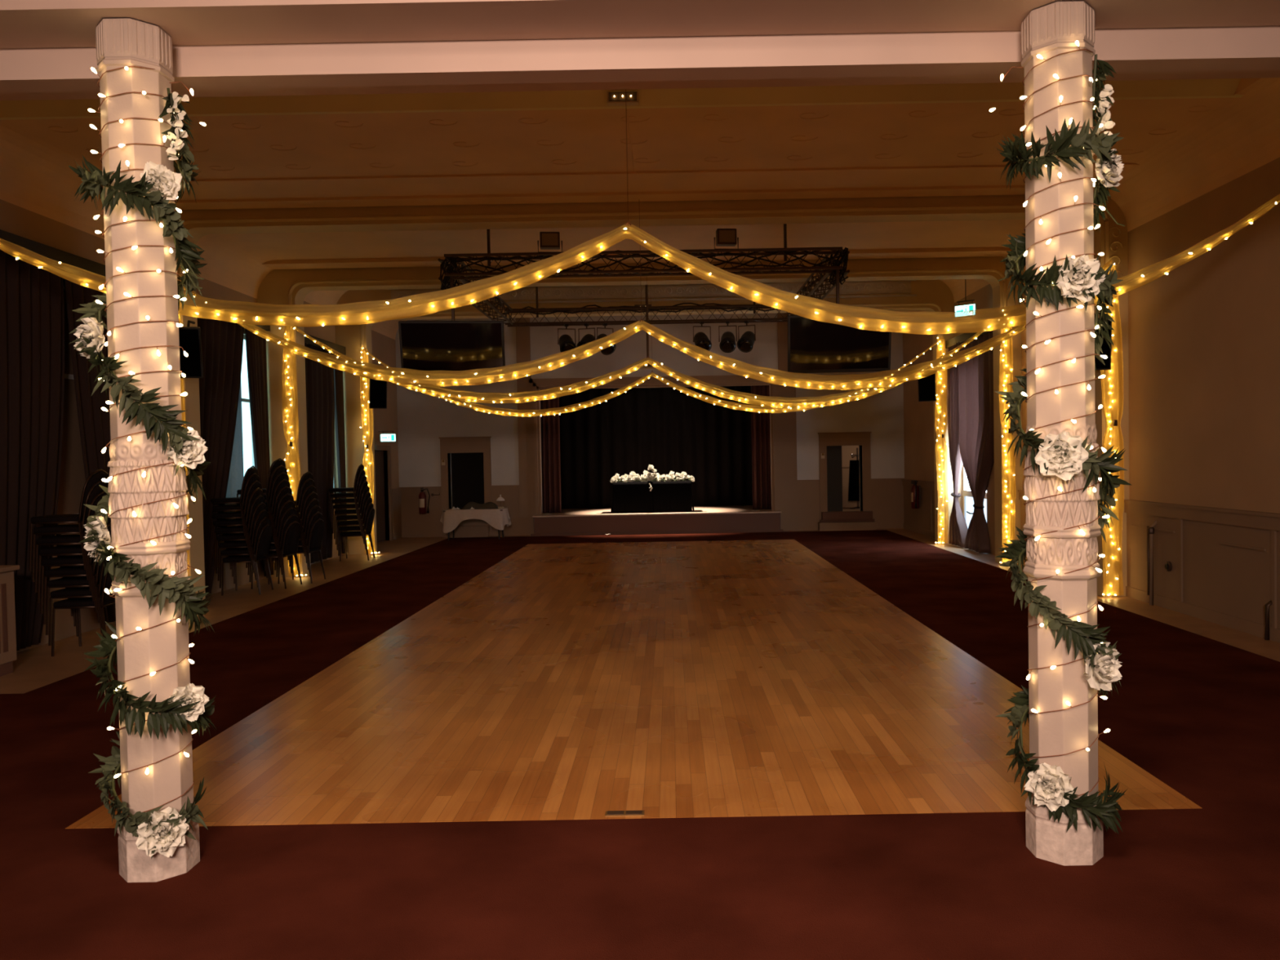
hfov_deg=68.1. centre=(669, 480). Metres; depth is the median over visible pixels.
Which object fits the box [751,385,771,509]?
stage curtain
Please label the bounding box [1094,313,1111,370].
speaker
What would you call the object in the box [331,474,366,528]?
chair
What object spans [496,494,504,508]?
glass cloche
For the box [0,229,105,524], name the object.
window
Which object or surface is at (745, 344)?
stage light
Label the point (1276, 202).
fairy lights
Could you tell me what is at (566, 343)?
stage light
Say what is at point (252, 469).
chair
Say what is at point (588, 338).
stage light
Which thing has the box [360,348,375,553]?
fabric drape
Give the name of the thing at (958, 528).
curtain
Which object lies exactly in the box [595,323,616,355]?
stage light
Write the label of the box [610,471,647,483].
flower arrangement
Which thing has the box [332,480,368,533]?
chair
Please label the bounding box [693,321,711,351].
stage light
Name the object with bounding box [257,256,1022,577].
rib
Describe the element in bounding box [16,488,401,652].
wall paneling
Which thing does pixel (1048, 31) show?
pillar
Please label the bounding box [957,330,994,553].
curtain
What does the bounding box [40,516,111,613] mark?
chair
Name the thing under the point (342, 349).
window
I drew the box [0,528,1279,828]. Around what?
floor
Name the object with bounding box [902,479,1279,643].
wall paneling
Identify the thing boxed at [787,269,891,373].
television
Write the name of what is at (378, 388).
speaker
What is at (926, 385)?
speaker
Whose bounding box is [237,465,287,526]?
chair
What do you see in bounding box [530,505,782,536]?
stage
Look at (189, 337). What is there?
speaker
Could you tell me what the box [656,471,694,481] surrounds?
flower arrangement
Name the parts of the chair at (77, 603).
leg, leg, seat, seat frame, leg, frame, backrest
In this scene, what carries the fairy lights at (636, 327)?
attached to the fabric swag at (517, 371)
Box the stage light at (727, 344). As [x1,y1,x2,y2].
[718,320,737,352]
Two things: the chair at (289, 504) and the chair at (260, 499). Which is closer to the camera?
the chair at (260, 499)
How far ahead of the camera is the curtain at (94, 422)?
10.07 m
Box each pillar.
[95,17,199,882]
[1021,0,1103,866]
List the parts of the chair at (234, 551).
leg, leg, seat frame, seat, leg, frame, backrest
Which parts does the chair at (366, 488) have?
leg, seat, leg, frame, backrest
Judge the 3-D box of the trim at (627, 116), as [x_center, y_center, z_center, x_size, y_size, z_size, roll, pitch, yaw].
[-0.346,-3.285,9.674,10.572,0.012,2.700,-1,1,0]
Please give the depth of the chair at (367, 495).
16.94 m
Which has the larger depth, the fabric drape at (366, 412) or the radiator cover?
the fabric drape at (366, 412)
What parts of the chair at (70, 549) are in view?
leg, seat, seat frame, leg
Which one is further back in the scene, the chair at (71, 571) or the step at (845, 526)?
the step at (845, 526)
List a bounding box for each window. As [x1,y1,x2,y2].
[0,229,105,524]
[226,324,270,504]
[304,333,346,493]
[945,330,990,528]
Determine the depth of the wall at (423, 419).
21.96 m
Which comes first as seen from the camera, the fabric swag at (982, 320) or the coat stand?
the fabric swag at (982, 320)
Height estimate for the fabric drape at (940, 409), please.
3.891 m
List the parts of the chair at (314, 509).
leg, leg, frame, backrest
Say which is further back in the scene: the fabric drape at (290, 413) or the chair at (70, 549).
the fabric drape at (290, 413)
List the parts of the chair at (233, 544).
leg, leg, seat, seat frame, leg, frame, backrest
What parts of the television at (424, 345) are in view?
casing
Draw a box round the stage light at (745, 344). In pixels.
[737,320,755,352]
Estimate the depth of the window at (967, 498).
17.67 m
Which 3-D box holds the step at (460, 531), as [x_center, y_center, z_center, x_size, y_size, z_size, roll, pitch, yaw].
[-4.704,1.187,21.875,1.050,0.250,0.185,-1,1,0]
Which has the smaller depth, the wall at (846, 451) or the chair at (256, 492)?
the chair at (256, 492)
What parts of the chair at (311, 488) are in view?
leg, frame, backrest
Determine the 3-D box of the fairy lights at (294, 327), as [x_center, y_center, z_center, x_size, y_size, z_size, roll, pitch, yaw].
[-0.321,-1.742,14.426,10.850,1.370,0.122,-1,1,0]
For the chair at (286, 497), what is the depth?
13.34 m
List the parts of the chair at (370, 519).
leg, leg, seat, seat frame, leg, frame, backrest, leg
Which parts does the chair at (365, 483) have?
leg, seat frame, seat, leg, frame, backrest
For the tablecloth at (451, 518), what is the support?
on the folding table
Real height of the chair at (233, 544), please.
0.941 m
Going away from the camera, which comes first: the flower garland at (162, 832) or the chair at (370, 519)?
the flower garland at (162, 832)
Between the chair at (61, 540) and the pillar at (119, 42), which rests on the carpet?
the pillar at (119, 42)
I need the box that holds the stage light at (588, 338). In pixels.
[576,323,595,347]
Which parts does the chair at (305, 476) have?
frame, backrest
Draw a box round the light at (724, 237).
[714,228,738,248]
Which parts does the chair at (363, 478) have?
leg, seat, seat frame, frame, backrest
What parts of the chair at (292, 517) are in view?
leg, seat, leg, frame, backrest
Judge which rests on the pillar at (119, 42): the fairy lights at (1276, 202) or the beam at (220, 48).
the beam at (220, 48)
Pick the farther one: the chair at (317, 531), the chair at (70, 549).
the chair at (317, 531)
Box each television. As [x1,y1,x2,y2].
[398,275,505,370]
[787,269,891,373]
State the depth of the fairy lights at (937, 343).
17.82 m
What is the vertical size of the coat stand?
1.500 m
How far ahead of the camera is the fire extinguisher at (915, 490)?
20.36 m
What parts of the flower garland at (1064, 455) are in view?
flower, stem, flower, flower, flower, flower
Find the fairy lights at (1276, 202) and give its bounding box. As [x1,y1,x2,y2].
[15,201,1277,327]
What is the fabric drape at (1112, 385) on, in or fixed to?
hanging from the rib at (199, 224)
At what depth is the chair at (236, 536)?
12.75 m
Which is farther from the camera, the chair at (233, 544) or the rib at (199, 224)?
the chair at (233, 544)
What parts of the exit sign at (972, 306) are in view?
sign panel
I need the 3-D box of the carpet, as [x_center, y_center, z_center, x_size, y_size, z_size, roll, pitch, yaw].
[-0.398,1.532,9.214,11.750,0.009,24.650,-1,1,0]
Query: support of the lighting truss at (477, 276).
hanging from the ceiling
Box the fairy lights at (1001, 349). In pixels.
[1000,349,1014,563]
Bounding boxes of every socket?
[604,810,644,816]
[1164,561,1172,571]
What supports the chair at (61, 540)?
on the chair at (70, 549)
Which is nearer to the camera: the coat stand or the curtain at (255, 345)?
the curtain at (255, 345)
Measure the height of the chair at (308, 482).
0.941 m
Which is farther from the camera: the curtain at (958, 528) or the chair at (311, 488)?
the curtain at (958, 528)
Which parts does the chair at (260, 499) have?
leg, seat frame, seat, leg, frame, backrest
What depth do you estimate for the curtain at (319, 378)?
16.81 m
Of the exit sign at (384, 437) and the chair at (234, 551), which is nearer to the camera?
the chair at (234, 551)
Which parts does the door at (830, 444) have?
panel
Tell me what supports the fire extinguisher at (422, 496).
attached to the wall at (423, 419)
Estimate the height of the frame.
3.150 m
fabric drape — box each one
[178,314,189,576]
[282,325,300,576]
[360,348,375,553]
[934,337,948,542]
[999,327,1016,563]
[1100,265,1124,595]
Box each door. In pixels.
[374,444,393,542]
[439,436,492,536]
[817,431,871,519]
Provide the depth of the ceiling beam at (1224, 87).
8.16 m
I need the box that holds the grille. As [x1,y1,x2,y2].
[0,583,8,653]
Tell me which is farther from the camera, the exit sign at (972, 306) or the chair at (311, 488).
the exit sign at (972, 306)
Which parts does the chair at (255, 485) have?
leg, seat frame, seat, leg, frame, backrest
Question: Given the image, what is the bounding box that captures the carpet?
[0,529,1279,959]
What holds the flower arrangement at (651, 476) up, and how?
on the tablecloth at (673, 495)
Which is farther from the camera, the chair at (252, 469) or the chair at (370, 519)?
the chair at (370, 519)
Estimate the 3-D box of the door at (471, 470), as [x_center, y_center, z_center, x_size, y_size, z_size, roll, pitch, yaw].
[-4.728,0.151,22.133,1.200,2.310,0.410,-1,1,0]
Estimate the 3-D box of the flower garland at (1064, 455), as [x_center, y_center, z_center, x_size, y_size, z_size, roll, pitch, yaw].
[1.667,-0.163,4.054,0.524,3.271,0.553,-2,1,-21]
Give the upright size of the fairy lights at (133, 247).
3.205 m
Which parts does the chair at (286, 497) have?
leg, frame, backrest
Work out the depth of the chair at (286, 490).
13.34 m
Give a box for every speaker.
[178,320,203,377]
[368,378,386,408]
[917,373,936,401]
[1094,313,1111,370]
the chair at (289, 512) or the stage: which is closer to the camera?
the chair at (289, 512)
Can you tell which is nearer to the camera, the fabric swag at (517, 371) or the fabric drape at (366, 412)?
the fabric swag at (517, 371)
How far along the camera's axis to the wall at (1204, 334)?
9.64 m
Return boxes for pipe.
[1146,520,1156,605]
[1264,600,1272,639]
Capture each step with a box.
[442,524,489,537]
[817,521,875,530]
[819,511,874,522]
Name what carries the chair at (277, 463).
on the chair at (281, 468)
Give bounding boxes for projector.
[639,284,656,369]
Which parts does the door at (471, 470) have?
panel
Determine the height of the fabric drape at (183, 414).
3.891 m
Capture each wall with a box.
[0,199,399,539]
[395,313,904,532]
[829,445,859,511]
[902,157,1279,555]
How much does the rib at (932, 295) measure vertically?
5.150 m
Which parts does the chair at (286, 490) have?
leg, frame, backrest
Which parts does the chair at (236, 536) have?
leg, seat frame, seat, leg, frame, backrest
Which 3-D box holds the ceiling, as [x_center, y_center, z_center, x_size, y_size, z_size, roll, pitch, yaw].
[-0.480,-3.044,9.480,12.350,1.250,25.500,-1,1,0]
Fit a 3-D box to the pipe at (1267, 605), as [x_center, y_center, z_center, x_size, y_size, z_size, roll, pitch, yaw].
[5.409,1.256,8.535,0.091,0.367,0.040,-1,1,0]
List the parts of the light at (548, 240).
glass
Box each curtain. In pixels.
[0,249,64,650]
[64,279,115,623]
[196,317,244,593]
[224,381,244,504]
[244,328,273,576]
[304,342,334,563]
[333,354,347,553]
[539,389,561,512]
[559,386,752,508]
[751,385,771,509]
[946,342,968,547]
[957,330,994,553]
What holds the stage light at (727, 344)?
hanging from the lighting truss at (477, 276)
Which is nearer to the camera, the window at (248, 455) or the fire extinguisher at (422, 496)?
the window at (248, 455)
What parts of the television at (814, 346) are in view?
casing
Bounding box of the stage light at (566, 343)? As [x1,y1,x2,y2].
[557,324,576,352]
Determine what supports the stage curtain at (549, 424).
on the stage
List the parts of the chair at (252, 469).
seat, seat frame, leg, frame, backrest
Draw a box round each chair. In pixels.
[28,468,109,571]
[31,480,108,582]
[34,490,108,592]
[36,510,108,603]
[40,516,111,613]
[42,522,111,624]
[45,534,111,635]
[48,551,111,645]
[51,571,115,656]
[210,465,257,535]
[210,480,261,550]
[212,472,259,542]
[212,487,262,558]
[213,494,265,566]
[215,502,266,573]
[217,509,268,581]
[219,516,270,588]
[221,524,273,595]
[235,457,285,524]
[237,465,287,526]
[239,471,288,539]
[243,479,290,546]
[245,499,296,568]
[247,493,294,560]
[247,506,297,574]
[248,514,299,582]
[251,520,302,589]
[266,471,313,535]
[271,478,315,542]
[272,484,316,549]
[272,485,292,553]
[272,497,319,563]
[274,491,318,555]
[274,504,321,570]
[275,511,323,577]
[277,518,325,583]
[328,463,364,516]
[329,469,365,522]
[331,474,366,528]
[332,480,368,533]
[333,485,369,538]
[335,490,370,544]
[337,496,372,550]
[337,502,373,555]
[339,507,374,561]
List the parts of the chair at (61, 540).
leg, seat frame, seat, leg, frame, backrest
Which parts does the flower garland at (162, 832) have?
flower, flower, stem, flower, flower, flower, flower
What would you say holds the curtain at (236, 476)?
hanging from the window at (248, 455)
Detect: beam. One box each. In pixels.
[0,0,1279,100]
[0,78,1244,119]
[391,280,916,304]
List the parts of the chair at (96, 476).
leg, seat frame, seat, leg, frame, backrest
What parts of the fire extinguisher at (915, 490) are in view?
label panel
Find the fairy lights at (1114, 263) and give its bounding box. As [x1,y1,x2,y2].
[1102,262,1119,595]
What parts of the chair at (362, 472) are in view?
leg, seat, seat frame, leg, frame, backrest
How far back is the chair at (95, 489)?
8.83 m
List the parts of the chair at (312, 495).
leg, frame, backrest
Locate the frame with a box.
[528,374,782,515]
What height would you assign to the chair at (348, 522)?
0.941 m
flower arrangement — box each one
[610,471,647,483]
[640,464,660,481]
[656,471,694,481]
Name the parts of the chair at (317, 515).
leg, leg, leg, frame, backrest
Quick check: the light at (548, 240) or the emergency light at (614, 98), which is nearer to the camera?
the emergency light at (614, 98)
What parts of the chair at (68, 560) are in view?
leg, seat frame, seat, frame, leg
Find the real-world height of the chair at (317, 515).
0.941 m
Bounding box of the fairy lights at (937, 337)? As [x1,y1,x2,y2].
[935,337,947,543]
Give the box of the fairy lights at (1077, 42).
[989,40,1110,800]
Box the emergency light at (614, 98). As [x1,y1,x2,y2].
[606,90,639,106]
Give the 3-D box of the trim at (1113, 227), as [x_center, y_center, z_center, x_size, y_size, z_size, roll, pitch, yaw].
[5.254,-2.587,11.166,0.190,0.810,0.022,-1,1,0]
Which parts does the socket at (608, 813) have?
lid, lid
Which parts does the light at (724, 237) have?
glass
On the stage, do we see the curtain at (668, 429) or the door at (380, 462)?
the curtain at (668, 429)
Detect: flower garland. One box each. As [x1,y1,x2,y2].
[67,88,216,859]
[994,53,1131,833]
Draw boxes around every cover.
[0,564,19,676]
[461,501,498,509]
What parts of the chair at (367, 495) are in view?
leg, seat, seat frame, frame, backrest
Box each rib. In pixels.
[174,193,1129,600]
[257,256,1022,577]
[335,280,954,555]
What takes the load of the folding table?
on the carpet
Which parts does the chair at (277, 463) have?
seat, leg, frame, backrest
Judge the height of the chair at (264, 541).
0.941 m
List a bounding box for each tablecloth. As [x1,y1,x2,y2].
[440,507,511,533]
[610,480,694,512]
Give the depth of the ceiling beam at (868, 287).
17.92 m
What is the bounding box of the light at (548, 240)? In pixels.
[537,231,562,252]
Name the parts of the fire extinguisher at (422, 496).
label panel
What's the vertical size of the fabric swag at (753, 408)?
2.531 m
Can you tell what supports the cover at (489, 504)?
on the tablecloth at (451, 518)
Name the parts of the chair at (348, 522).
leg, seat frame, seat, frame, backrest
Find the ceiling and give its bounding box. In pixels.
[0,77,1279,339]
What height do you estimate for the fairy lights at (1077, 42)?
3.210 m
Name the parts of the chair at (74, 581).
leg, seat frame, seat, leg, leg, frame, backrest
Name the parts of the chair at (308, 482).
leg, frame, backrest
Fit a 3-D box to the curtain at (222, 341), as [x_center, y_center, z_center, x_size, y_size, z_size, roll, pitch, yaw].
[-6.183,-0.370,12.807,0.086,3.751,2.133,-1,1,0]
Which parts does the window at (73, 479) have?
sill, pane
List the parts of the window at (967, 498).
pane, pane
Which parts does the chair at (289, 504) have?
leg, frame, backrest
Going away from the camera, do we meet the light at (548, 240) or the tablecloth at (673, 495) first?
the light at (548, 240)
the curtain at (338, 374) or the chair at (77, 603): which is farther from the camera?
the curtain at (338, 374)
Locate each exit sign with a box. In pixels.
[377,431,395,441]
[954,279,977,311]
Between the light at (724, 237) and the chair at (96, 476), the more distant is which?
the light at (724, 237)
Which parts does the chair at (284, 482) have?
leg, frame, backrest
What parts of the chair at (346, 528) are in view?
leg, leg, seat frame, seat, frame, backrest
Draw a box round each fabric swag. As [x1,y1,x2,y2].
[0,89,1279,334]
[177,211,1112,390]
[291,284,982,408]
[360,304,943,417]
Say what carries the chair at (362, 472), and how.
on the chair at (363, 478)
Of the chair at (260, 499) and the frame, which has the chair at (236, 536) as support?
the chair at (260, 499)
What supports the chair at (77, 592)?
on the chair at (77, 603)
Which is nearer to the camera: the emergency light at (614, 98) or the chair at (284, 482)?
the emergency light at (614, 98)
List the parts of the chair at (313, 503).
leg, frame, backrest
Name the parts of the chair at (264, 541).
leg, leg, seat, seat frame, leg, frame, backrest, leg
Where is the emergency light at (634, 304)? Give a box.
[634,304,650,306]
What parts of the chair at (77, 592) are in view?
leg, seat, seat frame, leg, leg, frame, backrest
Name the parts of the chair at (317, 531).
leg, leg, seat, leg, frame, backrest, leg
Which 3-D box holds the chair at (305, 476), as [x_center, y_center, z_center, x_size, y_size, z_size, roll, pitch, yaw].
[-5.623,0.346,14.076,0.573,0.941,0.494,-1,1,3]
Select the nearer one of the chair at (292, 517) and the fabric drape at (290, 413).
the chair at (292, 517)
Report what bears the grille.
attached to the radiator cover
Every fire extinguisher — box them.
[418,487,430,514]
[911,480,921,508]
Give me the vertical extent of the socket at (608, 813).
0.007 m
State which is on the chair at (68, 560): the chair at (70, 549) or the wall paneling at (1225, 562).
the chair at (70, 549)
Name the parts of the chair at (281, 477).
leg, frame, backrest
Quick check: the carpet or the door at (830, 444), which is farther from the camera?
the door at (830, 444)
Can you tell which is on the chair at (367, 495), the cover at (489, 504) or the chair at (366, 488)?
the chair at (366, 488)
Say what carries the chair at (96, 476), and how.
on the chair at (95, 489)
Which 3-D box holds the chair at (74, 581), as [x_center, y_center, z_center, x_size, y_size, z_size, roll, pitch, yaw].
[-5.552,0.965,9.059,0.573,0.941,0.494,-1,1,-4]
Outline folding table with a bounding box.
[443,509,503,540]
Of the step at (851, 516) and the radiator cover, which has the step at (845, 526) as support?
the step at (851, 516)
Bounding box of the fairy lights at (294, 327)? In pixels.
[293,327,977,408]
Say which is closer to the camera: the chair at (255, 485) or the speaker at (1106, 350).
the speaker at (1106, 350)
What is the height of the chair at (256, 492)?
0.941 m
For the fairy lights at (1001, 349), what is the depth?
14.50 m
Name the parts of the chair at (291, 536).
leg, seat, seat frame, leg, frame, backrest, leg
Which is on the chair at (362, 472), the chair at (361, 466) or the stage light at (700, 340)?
the chair at (361, 466)
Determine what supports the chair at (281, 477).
on the chair at (284, 482)
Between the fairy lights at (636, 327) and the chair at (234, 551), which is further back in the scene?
the chair at (234, 551)
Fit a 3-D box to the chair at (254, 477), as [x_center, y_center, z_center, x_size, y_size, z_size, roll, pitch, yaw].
[-5.932,0.378,12.944,0.573,0.941,0.494,-1,1,-3]
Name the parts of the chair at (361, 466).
leg, seat, seat frame, leg, frame, backrest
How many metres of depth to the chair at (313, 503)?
13.88 m
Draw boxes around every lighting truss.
[438,223,849,326]
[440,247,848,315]
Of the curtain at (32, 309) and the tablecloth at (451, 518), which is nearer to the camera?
the curtain at (32, 309)
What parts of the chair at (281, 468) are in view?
leg, frame, backrest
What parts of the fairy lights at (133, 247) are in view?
bulb, bulb, bulb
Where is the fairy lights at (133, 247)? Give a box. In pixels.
[88,66,205,817]
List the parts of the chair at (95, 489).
leg, seat, seat frame, leg, frame, backrest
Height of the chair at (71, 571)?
0.941 m
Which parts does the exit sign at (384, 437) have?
sign panel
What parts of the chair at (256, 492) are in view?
leg, seat, seat frame, leg, frame, backrest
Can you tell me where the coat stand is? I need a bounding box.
[848,448,859,509]
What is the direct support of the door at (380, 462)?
in the wall at (15, 220)
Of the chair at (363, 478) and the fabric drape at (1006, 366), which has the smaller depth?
the fabric drape at (1006, 366)
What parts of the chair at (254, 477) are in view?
seat frame, seat, leg, frame, backrest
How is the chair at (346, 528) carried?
on the chair at (370, 519)
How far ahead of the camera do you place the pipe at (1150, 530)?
10.57 m
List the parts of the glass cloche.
frame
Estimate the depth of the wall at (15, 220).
13.14 m
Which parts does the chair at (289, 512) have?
leg, leg, frame, backrest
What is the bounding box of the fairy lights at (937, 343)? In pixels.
[367,342,937,416]
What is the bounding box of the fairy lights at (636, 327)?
[266,327,1014,386]
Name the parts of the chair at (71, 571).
leg, seat, seat frame, leg, frame, backrest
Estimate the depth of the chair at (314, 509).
13.88 m
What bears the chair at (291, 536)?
on the floor
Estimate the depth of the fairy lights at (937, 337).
17.89 m
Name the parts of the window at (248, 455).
pane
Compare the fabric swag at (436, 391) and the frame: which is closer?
the fabric swag at (436, 391)
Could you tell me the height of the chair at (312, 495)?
0.941 m

